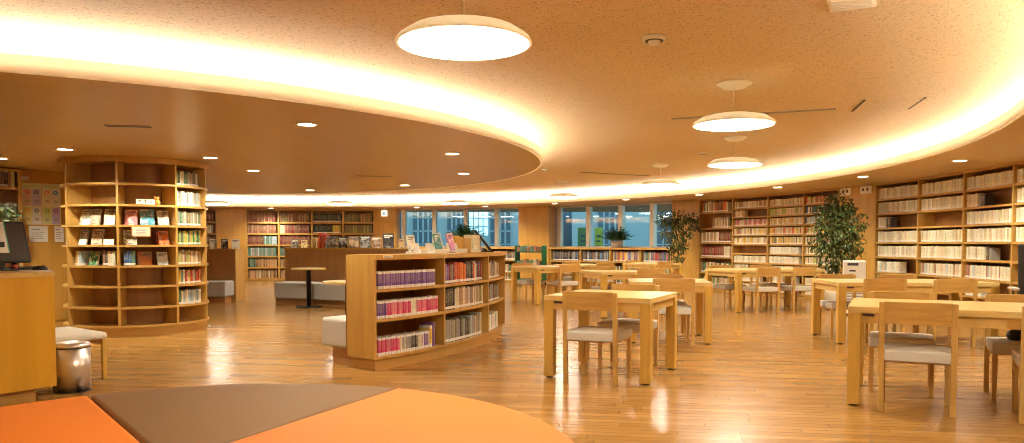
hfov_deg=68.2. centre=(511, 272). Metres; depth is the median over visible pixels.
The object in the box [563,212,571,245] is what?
porch column
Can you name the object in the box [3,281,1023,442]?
floor
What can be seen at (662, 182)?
pendant lamp
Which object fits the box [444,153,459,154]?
recessed light
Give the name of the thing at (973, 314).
table
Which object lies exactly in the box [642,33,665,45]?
smoke detector
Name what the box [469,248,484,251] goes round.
display stand
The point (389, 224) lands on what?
wall
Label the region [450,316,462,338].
book
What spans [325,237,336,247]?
book
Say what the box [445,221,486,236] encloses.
potted fern
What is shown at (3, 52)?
trim
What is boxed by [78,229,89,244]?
book
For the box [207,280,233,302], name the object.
bench
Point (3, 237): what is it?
notice sheet
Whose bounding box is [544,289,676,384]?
square table
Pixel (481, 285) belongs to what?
book
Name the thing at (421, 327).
book
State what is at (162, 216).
book
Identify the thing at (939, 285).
dining chair
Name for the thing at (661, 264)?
dining chair
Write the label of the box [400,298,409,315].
book
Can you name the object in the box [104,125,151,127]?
ceiling vent
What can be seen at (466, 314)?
book
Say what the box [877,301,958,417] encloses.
dining chair
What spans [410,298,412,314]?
book
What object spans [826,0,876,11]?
ceiling vent
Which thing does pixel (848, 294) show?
grille
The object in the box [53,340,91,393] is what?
pedal bin
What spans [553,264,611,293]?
square table
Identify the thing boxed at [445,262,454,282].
book
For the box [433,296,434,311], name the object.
book
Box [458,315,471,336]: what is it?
book
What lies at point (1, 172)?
book
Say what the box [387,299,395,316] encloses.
book
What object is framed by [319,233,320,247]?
book
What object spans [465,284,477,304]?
book
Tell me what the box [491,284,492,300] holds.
book
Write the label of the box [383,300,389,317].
book
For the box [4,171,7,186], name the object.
book
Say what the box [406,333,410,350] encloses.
book
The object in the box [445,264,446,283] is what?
book
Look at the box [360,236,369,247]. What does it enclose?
book
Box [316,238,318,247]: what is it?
book
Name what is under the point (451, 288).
book
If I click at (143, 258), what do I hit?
book
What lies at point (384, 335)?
book
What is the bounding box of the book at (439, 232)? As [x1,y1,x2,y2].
[434,232,443,248]
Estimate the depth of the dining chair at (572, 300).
6.17 m
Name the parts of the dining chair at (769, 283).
post, backrest, leg, seat, post, leg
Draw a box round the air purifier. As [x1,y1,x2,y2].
[843,261,865,314]
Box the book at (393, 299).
[393,299,396,316]
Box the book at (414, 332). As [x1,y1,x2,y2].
[414,332,419,348]
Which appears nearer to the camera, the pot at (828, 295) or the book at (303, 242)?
the pot at (828, 295)
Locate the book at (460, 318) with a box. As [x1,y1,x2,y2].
[458,317,461,339]
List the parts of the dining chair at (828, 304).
post, leg, seat, backrest, post, leg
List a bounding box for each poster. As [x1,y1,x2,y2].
[22,183,41,224]
[42,183,60,224]
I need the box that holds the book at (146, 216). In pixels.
[140,209,154,224]
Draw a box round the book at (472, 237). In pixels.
[464,235,474,249]
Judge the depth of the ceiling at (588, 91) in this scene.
5.78 m
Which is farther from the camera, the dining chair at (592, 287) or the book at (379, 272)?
the dining chair at (592, 287)
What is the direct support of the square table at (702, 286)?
on the floor
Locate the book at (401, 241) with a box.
[399,239,403,247]
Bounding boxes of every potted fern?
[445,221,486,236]
[599,227,634,247]
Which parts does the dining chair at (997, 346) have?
post, leg, seat, backrest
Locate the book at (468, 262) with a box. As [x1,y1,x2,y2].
[468,262,469,281]
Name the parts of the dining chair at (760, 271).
post, seat, leg, backrest, post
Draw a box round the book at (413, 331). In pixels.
[413,331,421,348]
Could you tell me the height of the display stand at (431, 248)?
0.106 m
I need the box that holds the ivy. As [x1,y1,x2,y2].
[0,202,24,224]
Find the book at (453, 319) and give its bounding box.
[453,319,456,340]
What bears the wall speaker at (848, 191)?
attached to the wall at (865, 203)
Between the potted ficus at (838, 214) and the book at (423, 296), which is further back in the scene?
the potted ficus at (838, 214)
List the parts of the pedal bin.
lid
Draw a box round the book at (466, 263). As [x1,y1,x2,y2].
[456,261,467,281]
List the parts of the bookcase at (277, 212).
shelf, shelf, shelf, shelf, shelf, shelf, shelf, shelf, shelf, shelf, shelf, shelf, shelf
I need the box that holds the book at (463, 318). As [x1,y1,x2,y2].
[463,318,464,338]
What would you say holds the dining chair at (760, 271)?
on the floor
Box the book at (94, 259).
[88,252,100,265]
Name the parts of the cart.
panel, panel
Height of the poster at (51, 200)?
0.600 m
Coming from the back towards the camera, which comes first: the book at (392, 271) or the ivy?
the ivy
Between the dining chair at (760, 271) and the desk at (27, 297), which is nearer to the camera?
the desk at (27, 297)
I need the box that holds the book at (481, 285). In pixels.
[481,285,482,303]
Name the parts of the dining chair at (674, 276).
backrest, seat, post, leg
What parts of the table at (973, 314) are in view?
leg, leg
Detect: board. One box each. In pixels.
[474,230,493,251]
[578,228,585,245]
[594,228,602,245]
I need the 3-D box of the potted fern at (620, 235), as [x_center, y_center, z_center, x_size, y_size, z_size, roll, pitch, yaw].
[2.810,-0.947,20.394,1.021,0.560,0.966,1,2,17]
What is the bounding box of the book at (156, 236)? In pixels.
[155,231,158,244]
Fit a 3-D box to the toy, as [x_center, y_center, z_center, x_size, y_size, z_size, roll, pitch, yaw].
[-4.425,-0.893,9.409,0.090,0.110,0.088,-2,3,-43]
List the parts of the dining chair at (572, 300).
post, leg, backrest, rail, seat, post, leg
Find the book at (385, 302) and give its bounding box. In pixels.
[377,300,386,317]
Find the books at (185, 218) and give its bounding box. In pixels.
[66,168,1023,351]
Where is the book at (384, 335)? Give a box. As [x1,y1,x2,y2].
[384,335,394,353]
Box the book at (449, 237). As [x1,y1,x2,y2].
[445,233,455,250]
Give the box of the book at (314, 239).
[313,238,315,247]
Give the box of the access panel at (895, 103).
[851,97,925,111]
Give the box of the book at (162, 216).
[156,211,169,224]
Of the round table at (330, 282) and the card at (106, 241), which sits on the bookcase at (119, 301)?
the card at (106, 241)
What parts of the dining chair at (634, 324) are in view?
leg, post, seat, backrest, post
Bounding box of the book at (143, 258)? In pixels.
[137,252,151,264]
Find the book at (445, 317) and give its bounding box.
[445,317,457,340]
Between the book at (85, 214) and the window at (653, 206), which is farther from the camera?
the window at (653, 206)
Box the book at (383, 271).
[383,271,386,288]
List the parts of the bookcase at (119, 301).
shelf, shelf, shelf, shelf, shelf, shelf, shelf, shelf, panel, shelf, shelf, shelf, shelf, shelf, shelf, shelf, shelf, shelf, shelf, shelf, shelf, shelf, shelf, shelf, shelf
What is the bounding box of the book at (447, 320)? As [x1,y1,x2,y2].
[447,320,448,342]
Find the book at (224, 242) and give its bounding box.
[221,239,227,248]
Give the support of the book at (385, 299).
on the bookcase at (363, 327)
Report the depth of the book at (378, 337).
6.87 m
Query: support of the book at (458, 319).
on the bookcase at (363, 327)
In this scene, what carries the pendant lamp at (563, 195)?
hanging from the ceiling at (588, 91)
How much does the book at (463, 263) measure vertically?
0.208 m
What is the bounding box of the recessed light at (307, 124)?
[296,122,317,126]
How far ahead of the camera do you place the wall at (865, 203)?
13.69 m
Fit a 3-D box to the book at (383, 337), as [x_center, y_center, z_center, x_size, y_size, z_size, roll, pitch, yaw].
[-1.211,0.675,6.928,0.114,0.160,0.025,2,3,36]
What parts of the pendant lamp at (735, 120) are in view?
lamp shade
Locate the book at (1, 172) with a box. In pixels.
[0,171,3,186]
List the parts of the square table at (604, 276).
leg, leg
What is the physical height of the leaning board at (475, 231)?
0.262 m
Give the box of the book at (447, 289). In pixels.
[445,288,448,309]
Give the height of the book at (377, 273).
0.158 m
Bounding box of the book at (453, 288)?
[453,288,454,308]
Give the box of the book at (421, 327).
[419,325,431,346]
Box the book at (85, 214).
[79,209,90,224]
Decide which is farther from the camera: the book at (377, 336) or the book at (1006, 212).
the book at (1006, 212)
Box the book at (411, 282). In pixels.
[410,270,412,286]
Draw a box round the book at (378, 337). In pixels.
[378,337,382,355]
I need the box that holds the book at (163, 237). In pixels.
[157,231,169,244]
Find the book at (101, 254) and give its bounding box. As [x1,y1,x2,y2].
[98,251,102,264]
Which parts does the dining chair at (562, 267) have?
post, seat, backrest, post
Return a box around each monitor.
[0,221,31,270]
[1007,244,1023,294]
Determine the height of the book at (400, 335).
0.166 m
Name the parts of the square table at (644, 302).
leg, leg, leg, leg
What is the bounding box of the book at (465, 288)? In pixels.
[465,288,466,306]
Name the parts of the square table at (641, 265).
leg, leg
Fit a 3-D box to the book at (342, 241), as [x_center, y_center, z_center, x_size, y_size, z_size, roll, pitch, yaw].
[-3.245,-0.569,14.467,0.160,0.210,0.064,-1,2,-21]
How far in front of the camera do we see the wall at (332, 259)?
14.41 m
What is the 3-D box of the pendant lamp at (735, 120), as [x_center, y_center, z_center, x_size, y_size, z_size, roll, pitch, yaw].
[1.870,-1.407,6.370,0.682,0.380,0.682,0,2,4]
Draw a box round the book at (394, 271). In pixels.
[394,271,395,287]
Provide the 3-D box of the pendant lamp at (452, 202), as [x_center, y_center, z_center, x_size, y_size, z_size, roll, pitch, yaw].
[-1.420,-1.892,18.941,0.682,0.380,0.682,0,2,-4]
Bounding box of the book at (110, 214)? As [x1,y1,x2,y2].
[103,209,115,224]
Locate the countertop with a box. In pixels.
[0,269,54,278]
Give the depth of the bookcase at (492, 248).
22.53 m
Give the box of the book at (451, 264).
[451,264,452,283]
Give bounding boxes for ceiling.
[0,0,1023,197]
[0,72,1023,211]
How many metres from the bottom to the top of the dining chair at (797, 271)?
0.756 m
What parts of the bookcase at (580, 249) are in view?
shelf, panel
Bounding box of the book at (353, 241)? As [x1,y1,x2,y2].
[349,237,358,247]
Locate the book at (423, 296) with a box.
[423,296,431,312]
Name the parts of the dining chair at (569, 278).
seat, backrest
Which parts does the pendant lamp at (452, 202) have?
lamp shade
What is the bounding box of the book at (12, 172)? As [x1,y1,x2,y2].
[11,171,14,186]
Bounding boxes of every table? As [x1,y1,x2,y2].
[291,267,325,307]
[322,280,345,314]
[511,265,577,304]
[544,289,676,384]
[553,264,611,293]
[580,270,636,317]
[622,262,681,294]
[628,278,712,343]
[705,267,824,312]
[811,279,999,343]
[846,298,1023,405]
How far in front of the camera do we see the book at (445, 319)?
7.81 m
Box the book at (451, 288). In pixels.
[451,288,452,309]
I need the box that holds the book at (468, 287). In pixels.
[468,287,469,306]
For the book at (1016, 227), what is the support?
on the bookcase at (1005, 195)
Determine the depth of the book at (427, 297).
7.40 m
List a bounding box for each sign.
[136,199,154,204]
[381,209,386,215]
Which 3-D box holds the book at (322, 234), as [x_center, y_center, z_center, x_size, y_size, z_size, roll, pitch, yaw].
[-3.646,-0.616,14.661,0.042,0.280,0.150,0,2,13]
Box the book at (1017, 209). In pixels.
[1016,208,1018,221]
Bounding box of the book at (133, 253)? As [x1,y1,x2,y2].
[131,251,135,265]
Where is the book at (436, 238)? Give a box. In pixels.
[432,233,442,248]
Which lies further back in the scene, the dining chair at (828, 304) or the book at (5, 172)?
the book at (5, 172)
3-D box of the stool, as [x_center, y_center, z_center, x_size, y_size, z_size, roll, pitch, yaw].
[-3.850,0.702,6.452,0.720,0.400,0.460,2,3,38]
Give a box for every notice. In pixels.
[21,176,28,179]
[29,226,47,241]
[54,226,63,241]
[131,225,150,236]
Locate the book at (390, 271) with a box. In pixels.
[390,271,391,287]
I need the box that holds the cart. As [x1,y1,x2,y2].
[515,245,546,286]
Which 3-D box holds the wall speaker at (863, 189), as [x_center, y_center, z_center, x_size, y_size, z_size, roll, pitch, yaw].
[6.408,-1.494,13.679,0.034,0.140,0.300,0,2,-11]
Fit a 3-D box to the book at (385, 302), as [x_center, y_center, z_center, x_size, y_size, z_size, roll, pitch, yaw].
[-1.191,0.338,6.927,0.113,0.160,0.023,2,3,36]
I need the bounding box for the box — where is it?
[453,235,470,252]
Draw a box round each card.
[79,239,86,244]
[82,219,89,224]
[103,239,113,244]
[106,220,114,224]
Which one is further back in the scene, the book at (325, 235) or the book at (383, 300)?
the book at (325, 235)
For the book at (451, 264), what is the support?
on the bookcase at (363, 327)
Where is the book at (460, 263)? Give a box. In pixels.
[457,262,461,282]
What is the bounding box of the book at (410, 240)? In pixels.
[406,235,415,251]
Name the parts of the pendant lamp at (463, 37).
cord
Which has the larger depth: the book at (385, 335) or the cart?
the cart
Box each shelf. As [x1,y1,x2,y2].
[0,168,22,266]
[516,251,541,252]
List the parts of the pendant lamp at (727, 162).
lamp shade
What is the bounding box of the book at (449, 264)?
[445,263,450,283]
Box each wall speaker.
[840,188,851,195]
[860,185,871,193]
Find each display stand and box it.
[406,243,427,253]
[425,243,448,252]
[446,243,467,252]
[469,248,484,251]
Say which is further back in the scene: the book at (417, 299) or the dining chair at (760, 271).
the dining chair at (760, 271)
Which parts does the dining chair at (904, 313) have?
post, leg, seat, rail, backrest, leg, post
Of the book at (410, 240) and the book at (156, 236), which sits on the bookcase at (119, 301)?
the book at (156, 236)
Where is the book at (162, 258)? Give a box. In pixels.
[156,252,168,264]
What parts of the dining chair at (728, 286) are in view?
backrest, leg, seat, post, leg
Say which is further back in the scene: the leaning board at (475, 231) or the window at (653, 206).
the window at (653, 206)
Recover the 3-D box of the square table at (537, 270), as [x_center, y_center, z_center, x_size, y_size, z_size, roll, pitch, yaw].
[0.620,0.234,14.630,0.930,0.705,0.930,-1,3,-31]
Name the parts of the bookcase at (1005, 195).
shelf, shelf, shelf, shelf, shelf, shelf, shelf, shelf, shelf, shelf, shelf, shelf, panel, shelf, shelf, shelf, shelf, shelf, shelf, shelf, shelf, shelf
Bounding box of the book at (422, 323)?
[421,322,434,345]
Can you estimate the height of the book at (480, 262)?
0.205 m
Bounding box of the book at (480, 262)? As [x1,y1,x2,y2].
[480,262,481,279]
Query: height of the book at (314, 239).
0.200 m
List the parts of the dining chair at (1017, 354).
leg, seat, post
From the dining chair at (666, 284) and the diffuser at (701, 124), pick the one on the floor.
the dining chair at (666, 284)
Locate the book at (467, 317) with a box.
[467,317,468,337]
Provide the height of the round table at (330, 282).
0.705 m
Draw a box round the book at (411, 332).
[411,332,416,349]
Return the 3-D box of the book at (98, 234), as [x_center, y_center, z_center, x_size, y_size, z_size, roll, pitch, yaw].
[-5.078,-0.431,9.266,0.150,0.199,0.069,0,2,10]
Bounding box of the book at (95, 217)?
[89,209,101,224]
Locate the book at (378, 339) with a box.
[377,337,379,355]
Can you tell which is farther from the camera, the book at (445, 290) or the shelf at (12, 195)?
the shelf at (12, 195)
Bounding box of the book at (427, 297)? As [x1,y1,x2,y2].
[427,297,428,312]
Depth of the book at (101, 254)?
9.30 m
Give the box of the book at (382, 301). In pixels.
[382,301,383,318]
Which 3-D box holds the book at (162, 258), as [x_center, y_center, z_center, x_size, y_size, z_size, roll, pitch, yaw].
[-4.400,-0.171,9.505,0.060,0.165,0.130,2,3,42]
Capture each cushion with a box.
[0,396,139,442]
[91,384,393,442]
[230,388,573,442]
[322,315,345,347]
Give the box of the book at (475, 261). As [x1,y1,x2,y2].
[475,261,477,280]
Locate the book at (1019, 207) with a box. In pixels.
[1019,207,1022,221]
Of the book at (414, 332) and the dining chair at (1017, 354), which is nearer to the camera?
the dining chair at (1017, 354)
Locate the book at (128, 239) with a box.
[123,230,136,244]
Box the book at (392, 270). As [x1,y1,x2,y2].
[392,270,399,287]
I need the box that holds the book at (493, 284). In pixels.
[493,284,494,300]
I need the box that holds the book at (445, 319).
[445,319,452,341]
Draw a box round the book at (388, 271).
[388,271,389,288]
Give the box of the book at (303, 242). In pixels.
[301,240,306,247]
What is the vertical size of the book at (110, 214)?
0.199 m
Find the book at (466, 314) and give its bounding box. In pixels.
[466,314,477,334]
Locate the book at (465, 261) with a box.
[465,261,474,280]
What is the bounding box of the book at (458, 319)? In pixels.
[458,319,459,339]
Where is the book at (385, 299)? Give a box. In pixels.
[385,299,393,317]
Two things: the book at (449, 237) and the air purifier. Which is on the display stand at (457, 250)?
the book at (449, 237)
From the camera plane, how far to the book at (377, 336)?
6.91 m
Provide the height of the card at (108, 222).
0.059 m
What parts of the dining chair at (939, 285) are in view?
leg, post, backrest, post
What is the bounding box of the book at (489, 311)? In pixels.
[489,311,497,326]
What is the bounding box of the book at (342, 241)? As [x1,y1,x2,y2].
[338,237,346,247]
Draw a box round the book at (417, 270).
[417,270,418,285]
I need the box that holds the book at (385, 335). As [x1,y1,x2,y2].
[385,335,392,353]
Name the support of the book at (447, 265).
on the bookcase at (363, 327)
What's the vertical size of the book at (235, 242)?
0.200 m
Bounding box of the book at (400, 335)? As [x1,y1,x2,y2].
[392,334,401,352]
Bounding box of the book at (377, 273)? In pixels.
[376,272,379,288]
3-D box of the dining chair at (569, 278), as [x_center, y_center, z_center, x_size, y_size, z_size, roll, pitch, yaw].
[1.392,0.144,16.274,0.466,0.756,0.500,-1,3,-30]
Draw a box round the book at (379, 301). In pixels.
[379,301,380,318]
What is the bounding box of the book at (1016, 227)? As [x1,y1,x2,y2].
[1016,227,1017,241]
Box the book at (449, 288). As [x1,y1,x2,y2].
[449,288,450,309]
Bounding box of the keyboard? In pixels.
[5,266,33,269]
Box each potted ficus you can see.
[653,209,701,273]
[807,189,869,309]
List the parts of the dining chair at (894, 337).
leg, post, seat, backrest, post, leg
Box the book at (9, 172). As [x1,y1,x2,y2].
[8,171,10,186]
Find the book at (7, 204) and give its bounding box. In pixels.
[3,203,8,219]
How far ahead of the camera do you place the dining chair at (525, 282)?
14.82 m
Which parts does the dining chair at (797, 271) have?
seat, post, leg, backrest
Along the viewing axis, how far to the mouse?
5.90 m
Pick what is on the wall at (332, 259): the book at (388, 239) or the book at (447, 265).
the book at (388, 239)
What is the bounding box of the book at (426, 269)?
[426,269,429,285]
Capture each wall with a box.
[21,170,67,320]
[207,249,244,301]
[217,208,246,280]
[284,248,425,281]
[374,209,399,247]
[672,200,698,278]
[839,184,874,297]
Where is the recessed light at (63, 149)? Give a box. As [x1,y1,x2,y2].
[55,148,74,150]
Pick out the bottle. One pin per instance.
(13, 265)
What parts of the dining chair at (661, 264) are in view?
backrest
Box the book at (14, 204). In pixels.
[13,203,16,220]
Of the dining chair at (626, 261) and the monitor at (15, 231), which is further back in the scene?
the dining chair at (626, 261)
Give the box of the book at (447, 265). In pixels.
[447,265,448,283]
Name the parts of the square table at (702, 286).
leg, leg, leg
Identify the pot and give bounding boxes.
[610,241,622,247]
[824,290,835,309]
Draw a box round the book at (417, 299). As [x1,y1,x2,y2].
[409,297,418,314]
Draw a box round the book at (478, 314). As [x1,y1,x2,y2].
[468,313,480,333]
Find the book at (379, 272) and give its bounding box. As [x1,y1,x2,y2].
[379,272,380,288]
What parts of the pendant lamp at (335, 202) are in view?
lamp shade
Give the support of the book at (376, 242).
on the wall at (332, 259)
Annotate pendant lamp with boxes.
[206,200,229,204]
[327,193,353,204]
[395,0,531,60]
[442,189,468,204]
[548,181,578,198]
[640,164,679,186]
[692,79,775,130]
[707,135,762,167]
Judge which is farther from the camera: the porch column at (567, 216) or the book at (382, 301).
the porch column at (567, 216)
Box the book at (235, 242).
[232,239,239,248]
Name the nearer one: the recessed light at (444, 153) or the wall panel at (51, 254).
the recessed light at (444, 153)
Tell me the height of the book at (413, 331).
0.161 m
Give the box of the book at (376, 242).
[371,237,381,247]
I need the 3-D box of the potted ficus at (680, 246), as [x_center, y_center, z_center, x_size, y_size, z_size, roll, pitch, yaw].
[3.966,-0.538,18.110,1.278,1.978,0.665,0,2,0]
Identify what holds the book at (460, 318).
on the bookcase at (363, 327)
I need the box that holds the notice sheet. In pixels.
[0,222,9,252]
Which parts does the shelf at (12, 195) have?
panel, shelf, panel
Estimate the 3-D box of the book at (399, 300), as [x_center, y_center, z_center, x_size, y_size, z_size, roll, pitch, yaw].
[-1.091,0.334,7.080,0.113,0.157,0.022,1,3,34]
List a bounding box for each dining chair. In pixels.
[513,263,544,302]
[547,264,579,294]
[562,261,589,291]
[562,291,631,385]
[587,262,614,285]
[590,267,624,313]
[597,284,659,367]
[625,260,639,268]
[625,269,664,317]
[647,274,686,336]
[652,278,694,345]
[657,261,672,273]
[708,265,745,309]
[742,267,780,312]
[750,265,787,307]
[775,267,816,311]
[818,274,867,337]
[848,279,906,345]
[868,291,934,395]
[877,274,928,333]
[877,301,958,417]
[915,279,977,346]
[983,294,1023,400]
[1012,306,1023,423]
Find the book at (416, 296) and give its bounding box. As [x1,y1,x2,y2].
[416,296,425,313]
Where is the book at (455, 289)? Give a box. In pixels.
[455,289,456,308]
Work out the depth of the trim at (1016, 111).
13.55 m
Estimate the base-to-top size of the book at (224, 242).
0.200 m
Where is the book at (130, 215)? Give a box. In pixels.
[124,210,136,224]
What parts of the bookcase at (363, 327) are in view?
panel, shelf, shelf, shelf, shelf, shelf, shelf, shelf, shelf, shelf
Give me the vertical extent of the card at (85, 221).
0.069 m
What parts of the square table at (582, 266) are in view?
leg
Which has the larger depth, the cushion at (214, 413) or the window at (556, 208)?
the window at (556, 208)
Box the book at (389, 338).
[388,337,390,353]
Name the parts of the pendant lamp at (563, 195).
lamp shade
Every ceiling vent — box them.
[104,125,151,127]
[358,175,391,176]
[579,172,648,175]
[671,108,835,119]
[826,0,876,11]
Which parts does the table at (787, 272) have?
leg, leg, leg, leg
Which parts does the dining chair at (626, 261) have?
backrest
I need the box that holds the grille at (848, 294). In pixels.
[846,292,862,299]
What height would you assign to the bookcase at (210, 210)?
2.200 m
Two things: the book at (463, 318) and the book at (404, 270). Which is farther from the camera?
the book at (463, 318)
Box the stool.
[55,326,106,378]
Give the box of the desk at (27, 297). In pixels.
[0,269,56,406]
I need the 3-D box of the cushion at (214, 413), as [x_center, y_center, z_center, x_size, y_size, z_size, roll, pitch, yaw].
[-1.219,0.828,3.822,1.363,0.350,1.547,-2,3,-38]
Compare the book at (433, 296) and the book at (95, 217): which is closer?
the book at (433, 296)
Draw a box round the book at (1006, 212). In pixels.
[1005,209,1007,222]
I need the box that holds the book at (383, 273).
[377,271,384,288]
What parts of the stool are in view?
seat, rail, leg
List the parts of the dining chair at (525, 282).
backrest, leg, seat, post, leg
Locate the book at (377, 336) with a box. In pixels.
[377,336,386,354]
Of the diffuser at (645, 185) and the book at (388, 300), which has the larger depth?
the diffuser at (645, 185)
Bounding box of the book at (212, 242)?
[209,239,216,248]
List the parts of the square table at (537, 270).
leg, leg, leg, leg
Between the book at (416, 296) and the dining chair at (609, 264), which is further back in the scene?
the dining chair at (609, 264)
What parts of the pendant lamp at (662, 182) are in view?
lamp shade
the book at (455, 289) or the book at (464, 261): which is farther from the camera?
the book at (464, 261)
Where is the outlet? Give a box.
[847,263,858,265]
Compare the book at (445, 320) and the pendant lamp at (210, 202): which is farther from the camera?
the pendant lamp at (210, 202)
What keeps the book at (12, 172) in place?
on the shelf at (12, 195)
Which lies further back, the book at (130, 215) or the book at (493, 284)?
the book at (130, 215)
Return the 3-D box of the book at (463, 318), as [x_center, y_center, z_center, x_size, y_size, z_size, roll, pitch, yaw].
[-0.576,0.600,8.099,0.147,0.220,0.043,1,2,22]
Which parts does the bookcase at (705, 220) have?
shelf, shelf, shelf, shelf, shelf, shelf, shelf, shelf, shelf, shelf, shelf, shelf, shelf, shelf, shelf, shelf, shelf, shelf, shelf, shelf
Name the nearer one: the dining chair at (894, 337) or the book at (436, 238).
the dining chair at (894, 337)
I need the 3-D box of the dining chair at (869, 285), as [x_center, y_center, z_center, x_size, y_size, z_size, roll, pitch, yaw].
[4.167,0.439,8.641,0.466,0.756,0.500,0,2,3]
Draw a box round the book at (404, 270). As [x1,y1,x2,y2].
[404,270,405,286]
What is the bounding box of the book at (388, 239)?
[383,234,393,247]
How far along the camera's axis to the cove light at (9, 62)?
5.33 m
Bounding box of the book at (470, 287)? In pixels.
[470,287,471,305]
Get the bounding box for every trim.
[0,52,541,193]
[3,52,219,75]
[206,0,1023,206]
[206,158,886,202]
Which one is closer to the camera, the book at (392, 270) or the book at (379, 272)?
the book at (379, 272)
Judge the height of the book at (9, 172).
0.227 m
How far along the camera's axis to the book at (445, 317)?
7.93 m
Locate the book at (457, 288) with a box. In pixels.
[445,287,458,308]
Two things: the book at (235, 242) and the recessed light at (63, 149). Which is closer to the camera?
the recessed light at (63, 149)
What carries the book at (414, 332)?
on the bookcase at (363, 327)
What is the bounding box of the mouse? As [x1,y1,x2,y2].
[32,265,47,269]
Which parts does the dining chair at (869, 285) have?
post, backrest, post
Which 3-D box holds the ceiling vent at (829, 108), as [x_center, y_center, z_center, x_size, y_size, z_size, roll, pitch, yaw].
[2.490,-1.651,7.887,1.638,0.008,0.061,1,2,22]
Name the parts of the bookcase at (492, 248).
panel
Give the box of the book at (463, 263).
[463,263,464,281]
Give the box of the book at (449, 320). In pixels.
[449,320,450,342]
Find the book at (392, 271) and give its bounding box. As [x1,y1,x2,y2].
[392,271,393,287]
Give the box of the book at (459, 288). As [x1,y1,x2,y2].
[459,288,460,307]
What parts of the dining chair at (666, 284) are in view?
post, backrest, seat, leg, post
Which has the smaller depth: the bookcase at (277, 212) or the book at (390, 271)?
the book at (390, 271)
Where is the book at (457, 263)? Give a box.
[457,263,458,282]
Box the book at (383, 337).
[383,337,384,354]
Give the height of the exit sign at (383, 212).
0.230 m
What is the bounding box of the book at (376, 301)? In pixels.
[376,301,378,318]
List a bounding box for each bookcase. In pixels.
[57,156,208,337]
[206,208,216,247]
[246,209,374,280]
[345,251,506,370]
[396,247,514,281]
[549,247,671,285]
[698,188,838,299]
[874,160,1023,329]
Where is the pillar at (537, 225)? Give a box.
[519,206,555,282]
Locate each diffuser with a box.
[398,26,528,59]
[442,203,467,204]
[549,197,577,198]
[641,184,678,186]
[694,119,773,130]
[709,163,761,167]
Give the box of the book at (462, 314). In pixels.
[462,314,473,336]
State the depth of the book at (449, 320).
7.77 m
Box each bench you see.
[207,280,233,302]
[274,281,344,307]
[322,315,350,365]
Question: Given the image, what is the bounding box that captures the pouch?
[1006,329,1020,339]
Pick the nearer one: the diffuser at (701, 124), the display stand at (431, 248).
the diffuser at (701, 124)
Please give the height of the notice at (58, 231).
0.230 m
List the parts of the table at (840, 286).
leg, leg, leg, leg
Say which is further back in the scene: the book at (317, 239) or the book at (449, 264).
the book at (317, 239)
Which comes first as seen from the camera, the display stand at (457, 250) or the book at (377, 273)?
the book at (377, 273)
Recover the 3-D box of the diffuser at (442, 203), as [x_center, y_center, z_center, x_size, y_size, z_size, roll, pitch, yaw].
[-1.420,-1.718,18.948,0.660,0.032,0.660,0,2,0]
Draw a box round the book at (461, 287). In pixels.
[450,286,462,307]
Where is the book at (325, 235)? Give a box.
[324,234,328,247]
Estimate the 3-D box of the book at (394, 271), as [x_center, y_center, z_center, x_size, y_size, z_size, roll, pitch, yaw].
[-1.128,0.066,7.013,0.112,0.157,0.026,2,3,35]
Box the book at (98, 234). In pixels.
[91,229,104,244]
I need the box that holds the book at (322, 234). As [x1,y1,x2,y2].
[321,233,326,247]
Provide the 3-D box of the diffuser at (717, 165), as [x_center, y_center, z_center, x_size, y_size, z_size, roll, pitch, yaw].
[2.840,-1.359,9.635,0.660,0.032,0.660,0,2,0]
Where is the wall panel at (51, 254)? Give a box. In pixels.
[21,171,66,319]
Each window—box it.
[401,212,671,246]
[555,202,671,247]
[556,208,556,245]
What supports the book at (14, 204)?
on the shelf at (12, 195)
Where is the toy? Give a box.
[154,196,160,204]
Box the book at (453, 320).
[453,320,454,341]
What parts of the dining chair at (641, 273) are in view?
post, backrest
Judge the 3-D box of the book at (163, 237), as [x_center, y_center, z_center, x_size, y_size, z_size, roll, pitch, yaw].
[-4.389,-0.431,9.511,0.064,0.180,0.130,2,3,40]
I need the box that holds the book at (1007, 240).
[1006,227,1010,241]
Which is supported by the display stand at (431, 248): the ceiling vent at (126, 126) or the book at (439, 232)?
the book at (439, 232)
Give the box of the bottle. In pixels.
[11,263,17,268]
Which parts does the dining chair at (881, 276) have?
post, leg, backrest, post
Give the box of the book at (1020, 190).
[1019,189,1021,201]
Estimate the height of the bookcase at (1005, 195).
2.200 m
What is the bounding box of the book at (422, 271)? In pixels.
[413,269,423,285]
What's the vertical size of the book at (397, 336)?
0.161 m
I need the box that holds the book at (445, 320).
[445,320,446,342]
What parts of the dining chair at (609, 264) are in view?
seat, backrest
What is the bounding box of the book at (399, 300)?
[399,300,400,316]
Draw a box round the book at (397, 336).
[396,335,398,352]
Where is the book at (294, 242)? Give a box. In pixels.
[291,239,297,247]
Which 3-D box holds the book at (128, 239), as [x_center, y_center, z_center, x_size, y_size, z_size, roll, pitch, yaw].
[-4.698,-0.427,9.298,0.150,0.189,0.066,-1,2,-20]
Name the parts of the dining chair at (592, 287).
post, seat, backrest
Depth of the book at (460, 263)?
7.95 m
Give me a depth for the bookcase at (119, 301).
9.45 m
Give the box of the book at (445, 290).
[445,290,446,310]
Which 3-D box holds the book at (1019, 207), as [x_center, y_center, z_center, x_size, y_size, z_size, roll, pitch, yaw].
[6.625,-0.742,9.749,0.135,0.191,0.049,0,2,8]
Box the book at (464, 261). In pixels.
[464,261,472,280]
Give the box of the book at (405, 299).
[405,299,406,315]
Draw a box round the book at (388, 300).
[388,300,391,317]

